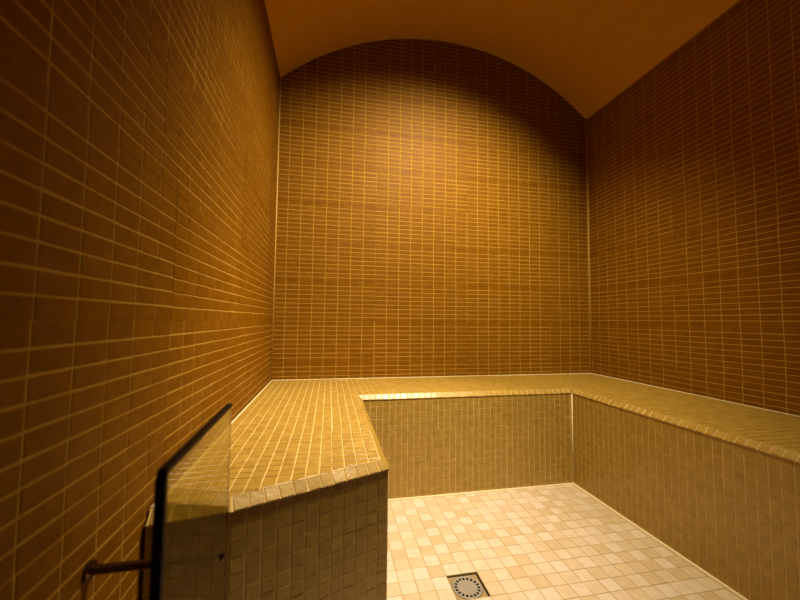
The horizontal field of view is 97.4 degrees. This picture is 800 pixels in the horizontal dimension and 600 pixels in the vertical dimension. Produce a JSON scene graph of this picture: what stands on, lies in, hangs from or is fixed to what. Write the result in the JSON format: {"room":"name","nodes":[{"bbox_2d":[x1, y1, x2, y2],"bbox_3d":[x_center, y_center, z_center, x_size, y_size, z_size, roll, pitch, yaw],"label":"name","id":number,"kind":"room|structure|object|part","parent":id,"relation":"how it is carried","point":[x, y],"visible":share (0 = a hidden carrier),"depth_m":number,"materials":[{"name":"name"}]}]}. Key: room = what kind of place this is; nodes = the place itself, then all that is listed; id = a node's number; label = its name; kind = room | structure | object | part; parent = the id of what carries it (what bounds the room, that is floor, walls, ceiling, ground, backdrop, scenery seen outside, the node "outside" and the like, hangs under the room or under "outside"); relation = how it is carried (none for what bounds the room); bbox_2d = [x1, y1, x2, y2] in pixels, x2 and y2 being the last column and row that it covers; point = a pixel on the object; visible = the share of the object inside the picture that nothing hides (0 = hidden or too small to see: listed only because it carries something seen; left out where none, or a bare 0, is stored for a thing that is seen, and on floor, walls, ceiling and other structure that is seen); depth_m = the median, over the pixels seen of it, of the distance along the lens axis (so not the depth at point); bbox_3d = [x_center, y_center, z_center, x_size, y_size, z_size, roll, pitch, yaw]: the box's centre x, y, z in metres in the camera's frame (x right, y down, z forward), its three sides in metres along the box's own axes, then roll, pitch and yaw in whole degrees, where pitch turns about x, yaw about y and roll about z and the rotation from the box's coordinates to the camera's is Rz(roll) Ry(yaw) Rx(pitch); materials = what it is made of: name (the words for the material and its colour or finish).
{"room":"spa","nodes":[
{"label":"spa","id":0,"kind":"room"},
{"bbox_2d":[0,0,279,599],"bbox_3d":[-0.465,-0.180,0.594,0.121,2.139,2.451,1,-3,-11],"label":"wall","id":1,"kind":"structure","parent":0,"point":[139,138],"depth_m":0.48,"materials":[{"name":"tile"}]},
{"bbox_2d":[82,403,232,599],"bbox_3d":[-0.287,0.418,0.355,0.161,0.561,0.228,1,-3,-11],"label":"glass screen","id":2,"kind":"object","parent":1,"relation":"attached to","point":[187,561],"visible":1,"depth_m":0.36,"materials":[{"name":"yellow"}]},
{"bbox_3d":[-0.217,0.421,0.370,0.006,0.559,0.226,1,-3,-13],"label":"pane","id":3,"kind":"part","parent":2,"relation":"part of","materials":[{"name":"clear glass"}]},
{"bbox_2d":[272,39,590,379],"bbox_3d":[0.251,-0.269,2.053,2.089,2.496,0.122,1,-3,-11],"label":"wall","id":4,"kind":"structure","parent":0,"point":[432,216],"depth_m":1.99,"materials":[{"name":"tile"}]},
{"bbox_2d":[271,76,280,379],"bbox_3d":[-0.642,-0.389,1.819,0.008,1.591,0.008,1,-3,-11],"label":"trim","id":5,"kind":"structure","parent":4,"relation":"attached to","point":[280,76],"depth_m":1.82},
{"bbox_2d":[281,38,585,118],"bbox_3d":[0.274,-1.339,2.053,1.853,0.362,0.006,1,-3,-11],"label":"trim","id":6,"kind":"structure","parent":4,"relation":"attached to","point":[389,38],"depth_m":2.05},
{"bbox_2d":[586,119,591,372],"bbox_3d":[1.169,-0.349,2.178,0.008,1.591,0.008,1,-3,-11],"label":"trim","id":7,"kind":"structure","parent":4,"relation":"attached to","point":[586,119],"depth_m":2.17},
{"bbox_2d":[264,0,738,118],"bbox_3d":[0.514,-1.454,0.859,1.983,0.457,2.452,1,-3,-11],"label":"ceiling","id":8,"kind":"structure","parent":0,"point":[589,52],"depth_m":1.82,"materials":[{"name":"paint"}]},
{"bbox_2d":[387,484,741,599],"bbox_3d":[0.477,0.852,0.786,2.089,0.121,2.570,1,-3,-11],"label":"floor","id":9,"kind":"structure","parent":0,"point":[552,542],"depth_m":1.13,"materials":[{"name":"tile"}]},
{"bbox_2d":[447,574,489,599],"bbox_3d":[0.190,0.831,0.984,0.093,0.056,0.093,1,-3,-11],"label":"floor drain","id":10,"kind":"object","parent":9,"relation":"on","point":[466,587],"visible":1,"depth_m":0.98,"materials":[{"name":"metal"}]},
{"bbox_2d":[142,373,799,599],"bbox_3d":[0.467,0.582,0.864,1.846,0.438,2.198,1,-3,-11],"label":"tiled bench","id":11,"kind":"object","parent":9,"relation":"on","point":[316,465],"visible":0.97,"depth_m":1.09,"materials":[{"name":"tile"}]},
{"bbox_3d":[0.470,0.392,0.875,1.845,0.053,2.198,1,-3,-11],"label":"seat","id":12,"kind":"part","parent":11,"relation":"part of","materials":[{"name":"tile"}]},
{"bbox_2d":[587,0,799,415],"bbox_3d":[1.465,-0.138,0.976,0.121,2.139,2.451,1,-3,-11],"label":"wall","id":13,"kind":"structure","parent":0,"point":[694,166],"depth_m":1.49,"materials":[{"name":"tile"}]}
]}

